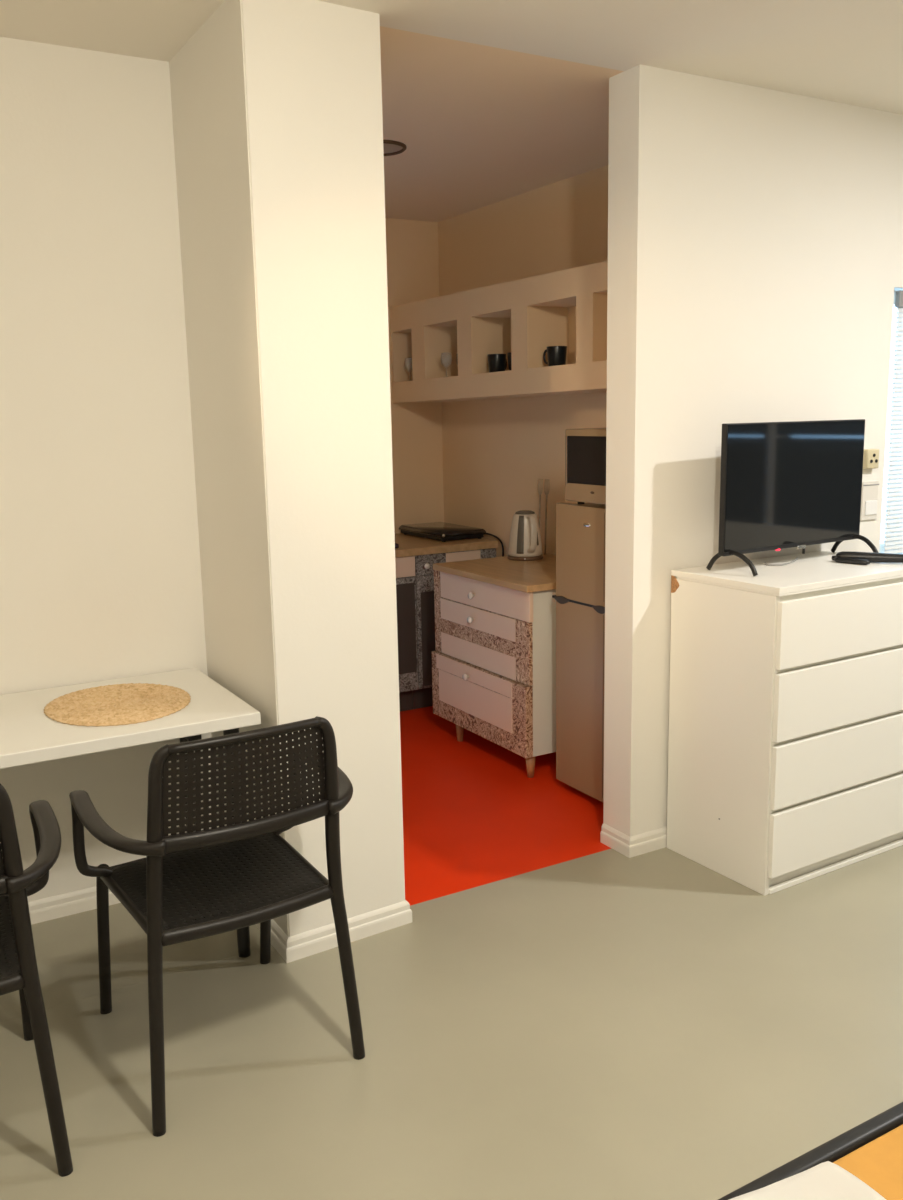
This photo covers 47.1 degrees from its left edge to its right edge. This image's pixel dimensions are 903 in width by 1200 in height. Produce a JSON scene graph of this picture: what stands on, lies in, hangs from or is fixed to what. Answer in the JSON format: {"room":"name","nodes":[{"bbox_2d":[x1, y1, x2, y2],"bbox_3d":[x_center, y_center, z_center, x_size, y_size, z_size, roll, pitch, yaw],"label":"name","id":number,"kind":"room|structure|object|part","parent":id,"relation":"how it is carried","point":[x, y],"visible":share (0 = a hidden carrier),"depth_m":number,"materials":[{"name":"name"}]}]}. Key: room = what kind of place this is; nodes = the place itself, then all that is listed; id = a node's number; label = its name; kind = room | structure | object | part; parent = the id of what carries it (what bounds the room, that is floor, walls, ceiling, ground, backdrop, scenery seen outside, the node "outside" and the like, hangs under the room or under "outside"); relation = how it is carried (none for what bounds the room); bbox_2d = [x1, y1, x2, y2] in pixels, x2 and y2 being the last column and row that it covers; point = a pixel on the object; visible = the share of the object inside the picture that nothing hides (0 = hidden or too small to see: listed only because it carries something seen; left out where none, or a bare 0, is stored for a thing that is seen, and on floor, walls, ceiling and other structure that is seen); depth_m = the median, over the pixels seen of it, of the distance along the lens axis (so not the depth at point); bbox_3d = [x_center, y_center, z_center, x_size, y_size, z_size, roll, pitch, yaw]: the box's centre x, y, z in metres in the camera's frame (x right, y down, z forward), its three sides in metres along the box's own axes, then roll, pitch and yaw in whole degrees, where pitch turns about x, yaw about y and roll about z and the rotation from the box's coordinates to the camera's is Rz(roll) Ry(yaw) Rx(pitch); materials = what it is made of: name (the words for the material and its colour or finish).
{"room":"studio apartment","nodes":[
{"label":"studio apartment","id":0,"kind":"room"},
{"bbox_2d":[0,37,210,901],"bbox_3d":[-1.930,-0.198,2.712,2.570,2.575,0.100,-7,12,-29],"label":"wall","id":1,"kind":"structure","parent":0,"point":[100,565],"depth_m":3.09,"materials":[{"name":"paint"}]},
{"bbox_2d":[169,0,404,936],"bbox_3d":[-0.507,-0.307,3.157,0.390,2.575,0.740,-7,12,-29],"label":"wall pillar","id":2,"kind":"structure","parent":0,"point":[277,117],"depth_m":2.83,"materials":[{"name":"paint"}]},
{"bbox_2d":[28,886,411,962],"bbox_3d":[-1.508,1.063,2.733,2.854,0.070,0.655,-7,12,-29],"label":"baseboard","id":3,"kind":"structure","parent":2,"relation":"attached to","point":[308,943],"depth_m":3.12,"materials":[{"name":"white paint"}]},
{"bbox_2d":[385,218,443,533],"bbox_3d":[-0.993,-0.720,5.481,2.122,2.575,0.100,-7,12,-29],"label":"wall","id":4,"kind":"structure","parent":0,"point":[412,250],"depth_m":5.82,"materials":[{"name":"paint"}]},
{"bbox_2d":[0,706,902,1199],"bbox_3d":[0.970,1.168,2.310,6.900,0.080,8.025,-7,12,-29],"label":"floor","id":5,"kind":"structure","parent":0,"point":[608,1024],"depth_m":2.61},
{"bbox_2d":[0,784,72,1176],"bbox_3d":[-1.146,0.744,2.195,0.622,0.881,0.604,-6,11,-26],"label":"armchair","id":6,"kind":"object","parent":5,"relation":"on","point":[18,963],"visible":1,"depth_m":2.10,"materials":[{"name":"black plastic"}]},
{"bbox_3d":[-1.033,0.466,1.903,0.400,0.196,0.051,-6,11,-26],"label":"backrest","id":7,"kind":"part","parent":6,"relation":"part of","materials":[{"name":"black plastic"}]},
{"bbox_3d":[-1.033,0.573,1.927,0.421,0.038,0.058,-6,11,-26],"label":"rail","id":8,"kind":"part","parent":6,"relation":"part of","materials":[{"name":"black plastic"}]},
{"bbox_3d":[-1.144,0.751,2.191,0.438,0.022,0.446,-6,11,-26],"label":"seat","id":9,"kind":"part","parent":6,"relation":"part of","materials":[{"name":"black plastic"}]},
{"bbox_3d":[-1.042,0.789,1.994,0.412,0.041,0.033,-6,11,-26],"label":"rail","id":10,"kind":"part","parent":6,"relation":"part of","materials":[{"name":"black plastic"}]},
{"bbox_3d":[-1.055,0.900,2.546,0.030,0.445,0.114,-6,11,-23],"label":"leg","id":11,"kind":"part","parent":6,"relation":"part of","materials":[{"name":"black plastic"}]},
{"bbox_3d":[-0.893,0.608,2.228,0.114,0.252,0.436,-5,11,-23],"label":"armrest","id":12,"kind":"part","parent":6,"relation":"part of","materials":[{"name":"black plastic"}]},
{"bbox_2d":[0,668,260,957],"bbox_3d":[-1.319,0.707,2.798,1.500,0.740,0.610,-7,12,-29],"label":"dining table","id":13,"kind":"object","parent":5,"relation":"on","point":[27,735],"visible":0.65,"depth_m":2.79,"materials":[{"name":"white wood"}]},
{"bbox_2d":[44,683,190,725],"bbox_3d":[-0.947,0.291,2.945,0.398,0.009,0.447,-7,12,-29],"label":"placemat","id":14,"kind":"object","parent":13,"relation":"on","point":[130,703],"visible":1,"depth_m":2.92,"materials":[{"name":"cork"}]},
{"bbox_3d":[-0.847,0.618,3.349,0.044,0.700,0.044,-7,12,-29],"label":"leg","id":15,"kind":"part","parent":13,"relation":"part of","materials":[{"name":"black metal"}]},
{"bbox_3d":[-0.608,0.687,2.944,0.044,0.700,0.044,-7,12,-29],"label":"leg","id":16,"kind":"part","parent":13,"relation":"part of","materials":[{"name":"black metal"}]},
{"bbox_2d":[69,716,364,1136],"bbox_3d":[-0.578,0.672,2.531,0.622,0.881,0.604,-7,12,-31],"label":"armchair","id":17,"kind":"object","parent":5,"relation":"on","point":[207,882],"visible":1,"depth_m":2.32,"materials":[{"name":"black plastic"}]},
{"bbox_3d":[-0.892,0.876,2.660,0.030,0.445,0.114,-8,12,-34],"label":"leg","id":18,"kind":"part","parent":17,"relation":"part of","materials":[{"name":"black plastic"}]},
{"bbox_3d":[-0.761,0.588,2.324,0.114,0.252,0.436,-8,13,-35],"label":"armrest","id":19,"kind":"part","parent":17,"relation":"part of","materials":[{"name":"black plastic"}]},
{"bbox_3d":[-0.753,0.710,2.410,0.022,0.034,0.416,-8,12,-33],"label":"rail","id":20,"kind":"part","parent":17,"relation":"part of","materials":[{"name":"black plastic"}]},
{"bbox_3d":[-0.688,0.660,2.707,0.437,0.030,0.032,-7,12,-31],"label":"rail","id":21,"kind":"part","parent":17,"relation":"part of","materials":[{"name":"black plastic"}]},
{"bbox_3d":[-0.625,0.731,2.217,0.100,0.876,0.066,-7,12,-31],"label":"leg","id":22,"kind":"part","parent":17,"relation":"part of","materials":[{"name":"black plastic"}]},
{"bbox_3d":[-0.575,0.678,2.529,0.438,0.022,0.446,-7,12,-31],"label":"seat","id":23,"kind":"part","parent":17,"relation":"part of","materials":[{"name":"black plastic"}]},
{"bbox_3d":[-0.443,0.391,2.251,0.400,0.196,0.051,-7,12,-31],"label":"backrest","id":24,"kind":"part","parent":17,"relation":"part of","materials":[{"name":"black plastic"}]},
{"bbox_3d":[-0.437,0.291,2.220,0.345,0.025,0.042,-7,12,-31],"label":"rail","id":25,"kind":"part","parent":17,"relation":"part of","materials":[{"name":"black plastic"}]},
{"bbox_3d":[-0.443,0.498,2.275,0.421,0.038,0.058,-7,12,-31],"label":"rail","id":26,"kind":"part","parent":17,"relation":"part of","materials":[{"name":"black plastic"}]},
{"bbox_3d":[-0.455,0.715,2.341,0.412,0.041,0.033,-7,12,-31],"label":"rail","id":27,"kind":"part","parent":17,"relation":"part of","materials":[{"name":"black plastic"}]},
{"bbox_3d":[-0.517,0.827,2.890,0.030,0.445,0.114,-7,12,-29],"label":"leg","id":28,"kind":"part","parent":17,"relation":"part of","materials":[{"name":"black plastic"}]},
{"bbox_3d":[-0.388,0.662,2.634,0.022,0.034,0.416,-7,12,-30],"label":"rail","id":29,"kind":"part","parent":17,"relation":"part of","materials":[{"name":"black plastic"}]},
{"bbox_3d":[-0.332,0.532,2.589,0.114,0.252,0.436,-7,12,-28],"label":"armrest","id":30,"kind":"part","parent":17,"relation":"part of","materials":[{"name":"black plastic"}]},
{"bbox_3d":[-0.269,0.684,2.435,0.100,0.876,0.066,-7,12,-31],"label":"leg","id":31,"kind":"part","parent":17,"relation":"part of","materials":[{"name":"black plastic"}]},
{"bbox_2d":[395,556,417,711],"bbox_3d":[-0.734,0.188,5.346,0.943,0.825,0.603,-7,12,-29],"label":"base cabinet","id":32,"kind":"object","parent":5,"relation":"on","point":[405,566],"visible":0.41,"depth_m":5.29,"materials":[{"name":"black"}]},
{"bbox_3d":[-0.595,-0.124,5.035,0.941,0.103,0.018,-7,12,-29],"label":"drawer","id":33,"kind":"part","parent":32,"relation":"part of","materials":[{"name":"beige wood"}]},
{"bbox_3d":[-0.562,0.188,5.095,0.875,0.467,0.003,-7,12,-29],"label":"panel","id":34,"kind":"part","parent":32,"relation":"part of","materials":[{"name":"brown"}]},
{"bbox_2d":[395,533,497,557],"bbox_3d":[-0.550,-0.263,5.383,1.475,0.038,0.636,-7,12,-29],"label":"countertop","id":35,"kind":"structure","parent":32,"relation":"on","point":[409,545],"depth_m":5.39,"materials":[{"name":"brown wood"}]},
{"bbox_2d":[399,522,485,541],"bbox_3d":[-0.053,-0.377,5.707,0.281,0.052,0.512,-7,12,-29],"label":"cooktop","id":36,"kind":"object","parent":35,"relation":"in","point":[442,531],"visible":1,"depth_m":5.57,"materials":[{"name":"black plastic"}]},
{"bbox_2d":[486,533,503,556],"bbox_3d":[0.231,0.082,5.620,0.023,0.890,0.192,-9,13,-36],"label":"power cable","id":37,"kind":"object","parent":35,"relation":"hanging from","point":[499,539],"visible":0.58,"depth_m":5.49,"materials":[{"name":"black plastic"}]},
{"bbox_2d":[412,548,495,708],"bbox_3d":[-0.107,0.114,5.688,0.484,0.825,0.628,-7,12,-29],"label":"base cabinet","id":38,"kind":"object","parent":5,"relation":"on","point":[424,572],"visible":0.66,"depth_m":5.35,"materials":[{"name":"white"}]},
{"bbox_3d":[0.032,0.145,5.450,0.484,0.593,0.018,-7,12,-29],"label":"door","id":39,"kind":"part","parent":38,"relation":"part of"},
{"bbox_3d":[0.013,0.184,5.433,0.384,0.495,0.003,-7,12,-29],"label":"panel","id":40,"kind":"part","parent":38,"relation":"part of","materials":[{"name":"brown"}]},
{"bbox_3d":[0.025,-0.200,5.388,0.484,0.103,0.018,-7,12,-29],"label":"drawer","id":41,"kind":"part","parent":38,"relation":"part of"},
{"bbox_3d":[0.062,-0.204,5.396,0.210,0.098,0.003,-7,12,-29],"label":"panel","id":42,"kind":"part","parent":38,"relation":"part of","materials":[{"name":"beige wood"}]},
{"bbox_2d":[432,553,555,777],"bbox_3d":[0.366,0.265,4.769,0.659,0.840,0.822,-7,12,-29],"label":"base cabinet","id":43,"kind":"object","parent":5,"relation":"on","point":[494,660],"visible":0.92,"depth_m":4.50,"materials":[{"name":"white wood"}]},
{"bbox_3d":[0.041,0.620,4.916,0.046,0.102,0.045,-7,12,-29],"label":"leg","id":44,"kind":"part","parent":43,"relation":"part of","materials":[{"name":"brown wood"}]},
{"bbox_3d":[0.066,0.347,4.673,0.028,0.033,0.032,-7,12,-29],"label":"knob","id":45,"kind":"part","parent":43,"relation":"part of","materials":[{"name":"beige ceramic"}]},
{"bbox_3d":[0.086,0.088,4.624,0.028,0.033,0.032,-7,12,-29],"label":"knob","id":46,"kind":"part","parent":43,"relation":"part of","materials":[{"name":"beige ceramic"}]},
{"bbox_3d":[0.088,-0.019,4.603,0.028,0.033,0.032,-7,12,-29],"label":"knob","id":47,"kind":"part","parent":43,"relation":"part of","materials":[{"name":"beige ceramic"}]},
{"bbox_3d":[0.092,0.337,4.658,0.004,0.068,0.650,-7,12,-29],"label":"panel","id":48,"kind":"part","parent":43,"relation":"part of","materials":[{"name":"beige wood"}]},
{"bbox_3d":[0.099,0.449,4.669,0.004,0.152,0.630,-7,12,-29],"label":"panel","id":49,"kind":"part","parent":43,"relation":"part of","materials":[{"name":"beige wood"}]},
{"bbox_3d":[0.109,0.084,4.615,0.004,0.096,0.634,-7,12,-29],"label":"panel","id":50,"kind":"part","parent":43,"relation":"part of","materials":[{"name":"beige wood"}]},
{"bbox_3d":[0.112,0.247,4.645,0.004,0.100,0.634,-7,12,-29],"label":"panel","id":51,"kind":"part","parent":43,"relation":"part of","materials":[{"name":"beige"}]},
{"bbox_3d":[0.124,0.455,4.669,0.036,0.308,0.804,-7,12,-29],"label":"drawer","id":52,"kind":"part","parent":43,"relation":"part of","materials":[{"name":"wood"}]},
{"bbox_3d":[0.142,-0.022,4.555,0.018,0.124,0.742,-7,12,-29],"label":"drawer","id":53,"kind":"part","parent":43,"relation":"part of","materials":[{"name":"beige wood"}]},
{"bbox_3d":[0.144,0.172,4.593,0.017,0.266,0.736,-7,12,-29],"label":"drawer","id":54,"kind":"part","parent":43,"relation":"part of","materials":[{"name":"wood"}]},
{"bbox_2d":[433,553,555,592],"bbox_3d":[0.380,-0.133,4.690,0.628,0.029,0.788,-7,12,-29],"label":"countertop","id":55,"kind":"structure","parent":43,"relation":"on","point":[537,575],"depth_m":4.61,"materials":[{"name":"brown wood"}]},
{"bbox_2d":[507,510,542,560],"bbox_3d":[0.352,-0.311,4.941,0.172,0.232,0.211,0,10,4],"label":"kettle","id":56,"kind":"object","parent":55,"relation":"on","point":[525,544],"visible":1,"depth_m":4.90,"materials":[{"name":"silver metal"}]},
{"bbox_3d":[0.351,-0.420,4.939,0.094,0.016,0.094,0,10,4],"label":"lid","id":57,"kind":"part","parent":56,"relation":"part of","materials":[{"name":"brown plastic"}]},
{"bbox_3d":[0.378,-0.307,4.869,0.040,0.177,0.072,-4,11,-16],"label":"handle","id":58,"kind":"part","parent":56,"relation":"part of","materials":[{"name":"beige plastic"}]},
{"bbox_2d":[538,479,542,528],"bbox_3d":[0.435,-0.414,5.119,0.020,0.368,0.038,-7,12,-29],"label":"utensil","id":59,"kind":"object","parent":55,"relation":"on","point":[539,490],"visible":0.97,"depth_m":5.10,"materials":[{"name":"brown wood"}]},
{"bbox_3d":[0.436,-0.376,5.126,0.019,0.290,0.007,-7,12,-29],"label":"handle","id":60,"kind":"part","parent":59,"relation":"part of","materials":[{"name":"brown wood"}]},
{"bbox_2d":[544,479,549,554],"bbox_3d":[0.463,-0.406,5.072,0.020,0.368,0.038,-7,12,-29],"label":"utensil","id":61,"kind":"object","parent":55,"relation":"on","point":[546,480],"visible":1,"depth_m":5.06,"materials":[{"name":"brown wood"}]},
{"bbox_3d":[0.463,-0.368,5.079,0.019,0.290,0.007,-7,12,-29],"label":"handle","id":62,"kind":"part","parent":61,"relation":"part of","materials":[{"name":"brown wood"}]},
{"bbox_3d":[0.337,0.706,4.413,0.046,0.102,0.045,-7,12,-29],"label":"leg","id":63,"kind":"part","parent":43,"relation":"part of","materials":[{"name":"brown wood"}]},
{"bbox_2d":[552,502,605,802],"bbox_3d":[0.763,0.199,4.146,0.569,1.178,0.455,-7,12,-29],"label":"fridge","id":64,"kind":"object","parent":5,"relation":"on","point":[579,597],"visible":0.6,"depth_m":4.03,"materials":[{"name":"beige metal"}]},
{"bbox_3d":[0.440,0.000,4.107,0.014,0.030,0.110,-7,12,-29],"label":"handle","id":65,"kind":"part","parent":64,"relation":"part of","materials":[{"name":"brown plastic"}]},
{"bbox_3d":[0.544,0.393,4.051,0.048,0.758,0.455,-7,12,-29],"label":"door","id":66,"kind":"part","parent":64,"relation":"part of","materials":[{"name":"beige metal"}]},
{"bbox_3d":[0.533,-0.171,3.948,0.048,0.370,0.455,-7,12,-29],"label":"door","id":67,"kind":"part","parent":64,"relation":"part of","materials":[{"name":"beige metal"}]},
{"bbox_2d":[565,428,605,504],"bbox_3d":[0.700,-0.504,3.917,0.364,0.290,0.430,-7,12,-29],"label":"microwave","id":68,"kind":"object","parent":64,"relation":"on","point":[585,448],"visible":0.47,"depth_m":3.90,"materials":[{"name":"beige plastic"}]},
{"bbox_3d":[0.565,0.036,3.894,0.014,0.030,0.110,-7,12,-29],"label":"handle","id":69,"kind":"part","parent":64,"relation":"part of","materials":[{"name":"brown plastic"}]},
{"bbox_2d":[666,550,902,895],"bbox_3d":[1.218,0.379,3.604,0.803,1.000,0.467,-7,12,-31],"label":"dresser","id":70,"kind":"object","parent":5,"relation":"on","point":[785,745],"visible":1,"depth_m":3.37,"materials":[{"name":"white wood"}]},
{"bbox_3d":[0.882,0.434,3.413,0.020,0.973,0.449,-7,12,-31],"label":"panel","id":71,"kind":"part","parent":70,"relation":"part of","materials":[{"name":"white wood"}]},
{"bbox_2d":[764,557,797,565],"bbox_3d":[1.170,-0.133,3.612,0.208,0.006,0.067,-8,13,-34],"label":"power cable","id":72,"kind":"object","parent":70,"relation":"on","point":[765,563],"visible":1,"depth_m":3.56,"materials":[{"name":"grey plastic"}]},
{"bbox_2d":[706,419,878,575],"bbox_3d":[1.190,-0.365,3.543,0.718,0.487,0.209,-8,12,-33],"label":"television","id":73,"kind":"object","parent":70,"relation":"on","point":[798,484],"visible":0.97,"depth_m":3.52,"materials":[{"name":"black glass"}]},
{"bbox_3d":[1.342,0.738,3.475,0.783,0.212,0.018,-7,12,-31],"label":"drawer","id":74,"kind":"part","parent":70,"relation":"part of","materials":[{"name":"white wood"}]},
{"bbox_3d":[1.339,0.893,3.515,0.759,0.015,0.016,-7,12,-31],"label":"foot rail","id":75,"kind":"part","parent":70,"relation":"part of","materials":[{"name":"white wood"}]},
{"bbox_3d":[1.338,0.516,3.435,0.783,0.205,0.018,-7,12,-31],"label":"drawer","id":76,"kind":"part","parent":70,"relation":"part of","materials":[{"name":"white wood"}]},
{"bbox_3d":[1.326,0.395,3.429,0.759,0.916,0.014,-7,12,-31],"label":"frame","id":77,"kind":"part","parent":70,"relation":"part of","materials":[{"name":"white wood"}]},
{"bbox_3d":[1.334,0.293,3.394,0.783,0.217,0.018,-7,12,-31],"label":"drawer","id":78,"kind":"part","parent":70,"relation":"part of","materials":[{"name":"white wood"}]},
{"bbox_3d":[1.329,0.067,3.353,0.783,0.211,0.018,-7,12,-31],"label":"drawer","id":79,"kind":"part","parent":70,"relation":"part of","materials":[{"name":"white wood"}]},
{"bbox_2d":[832,551,902,564],"bbox_3d":[1.441,-0.142,3.546,0.264,0.037,0.093,4,11,24],"label":"appliance","id":80,"kind":"object","parent":70,"relation":"on","point":[861,558],"visible":1,"depth_m":3.55,"materials":[{"name":"black plastic"}]},
{"bbox_3d":[1.377,-0.134,3.557,0.026,0.019,0.122,-11,14,-44],"label":"short arm","id":81,"kind":"part","parent":80,"relation":"part of","materials":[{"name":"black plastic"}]},
{"bbox_2d":[718,1102,902,1199],"bbox_3d":[1.021,1.105,1.444,2.050,0.352,0.915,-7,12,-29],"label":"bed","id":82,"kind":"object","parent":5,"relation":"on","point":[871,1151],"visible":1,"depth_m":1.66,"materials":[{"name":"fabric"}]},
{"bbox_2d":[729,1161,885,1199],"bbox_3d":[0.489,0.972,1.128,0.763,0.034,0.849,-7,12,-29],"label":"duvet","id":83,"kind":"object","parent":82,"relation":"on","point":[827,1180],"visible":1,"depth_m":1.56,"materials":[{"name":"white fabric"}]},
{"bbox_3d":[1.018,0.977,1.421,1.978,0.092,0.839,-7,12,-29],"label":"mattress","id":84,"kind":"part","parent":82,"relation":"part of","materials":[{"name":"orange fabric"}]},
{"bbox_2d":[0,0,902,221],"bbox_3d":[0.919,-1.453,1.834,6.900,0.100,8.025,-7,12,-29],"label":"ceiling","id":85,"kind":"structure","parent":0,"point":[850,52],"depth_m":3.10,"materials":[{"name":"paint"}]},
{"bbox_2d":[383,140,406,155],"bbox_3d":[-0.289,-1.782,4.083,0.224,0.012,0.224,-7,12,-29],"label":"recessed light","id":86,"kind":"object","parent":85,"relation":"in","point":[390,147],"visible":0.42,"depth_m":4.09,"materials":[{"name":"brown metal"}]},
{"bbox_2d":[383,143,402,152],"bbox_3d":[-0.290,-1.786,4.083,0.195,0.002,0.195,-7,12,-29],"label":"diffuser","id":87,"kind":"object","parent":86,"relation":"attached to","point":[387,147],"depth_m":4.09,"materials":[{"name":"beige"}]},
{"bbox_2d":[438,165,607,556],"bbox_3d":[0.579,-0.661,4.990,0.100,2.575,2.532,-7,12,-29],"label":"wall","id":88,"kind":"structure","parent":0,"point":[496,452],"depth_m":5.22,"materials":[{"name":"paint"}]},
{"bbox_2d":[390,261,607,402],"bbox_3d":[0.413,-1.189,4.747,0.311,0.516,2.424,-7,12,-29],"label":"niche shelf","id":89,"kind":"object","parent":88,"relation":"attached to","point":[441,345],"visible":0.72,"depth_m":4.75,"materials":[{"name":"paint"}]},
{"bbox_2d":[487,354,506,372],"bbox_3d":[0.218,-1.132,4.958,0.090,0.088,0.105,0,10,7],"label":"mug","id":90,"kind":"object","parent":89,"relation":"in","point":[496,362],"visible":0.79,"depth_m":4.92,"materials":[{"name":"black ceramic"}]},
{"bbox_2d":[507,352,510,369],"bbox_3d":[0.310,-1.119,4.872,0.090,0.088,0.105,2,11,16],"label":"mug","id":91,"kind":"object","parent":89,"relation":"in","point":[509,353],"visible":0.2,"depth_m":4.84,"materials":[{"name":"black ceramic"}]},
{"bbox_2d":[543,346,566,365],"bbox_3d":[0.455,-1.067,4.543,0.105,0.088,0.090,0,10,5],"label":"mug","id":92,"kind":"object","parent":89,"relation":"in","point":[556,355],"visible":0.82,"depth_m":4.51,"materials":[{"name":"black ceramic"}]},
{"bbox_3d":[0.420,-1.075,4.579,0.036,0.066,0.008,8,14,40],"label":"handle","id":93,"kind":"part","parent":92,"relation":"part of","materials":[{"name":"black ceramic"}]},
{"bbox_2d":[603,64,902,836],"bbox_3d":[1.892,-0.545,4.212,3.075,2.575,0.148,-7,12,-29],"label":"wall","id":94,"kind":"structure","parent":0,"point":[755,234],"depth_m":3.52,"materials":[{"name":"paint"}]},
{"bbox_2d":[600,823,666,857],"bbox_3d":[1.870,0.694,4.401,2.989,0.070,0.161,-7,12,-29],"label":"baseboard","id":95,"kind":"structure","parent":94,"relation":"attached to","point":[650,841],"depth_m":3.65,"materials":[{"name":"white paint"}]},
{"bbox_2d":[860,480,878,520],"bbox_3d":[1.608,-0.382,3.977,0.090,0.150,0.014,-7,12,-29],"label":"wall switch","id":96,"kind":"object","parent":94,"relation":"attached to","point":[869,496],"visible":0.99,"depth_m":3.97,"materials":[{"name":"beige plastic"}]},
{"bbox_2d":[863,449,878,468],"bbox_3d":[1.593,-0.536,3.931,0.068,0.074,0.033,-7,12,-29],"label":"wall socket","id":97,"kind":"object","parent":94,"relation":"attached to","point":[871,456],"visible":0.92,"depth_m":3.92,"materials":[{"name":"beige plastic"}]},
{"bbox_2d":[880,291,902,553],"bbox_3d":[2.168,-0.747,4.388,1.282,1.040,0.050,-7,12,-29],"label":"window","id":98,"kind":"structure","parent":94,"relation":"in","point":[881,543],"depth_m":4.20,"materials":[{"name":"white paint"}]},
{"bbox_2d":[883,290,902,553],"bbox_3d":[2.217,-0.729,4.302,1.200,1.027,0.024,-7,12,-29],"label":"blind","id":99,"kind":"object","parent":98,"relation":"attached to","point":[893,536],"visible":0.87,"depth_m":4.05,"materials":[{"name":"grey plastic"}]}
]}

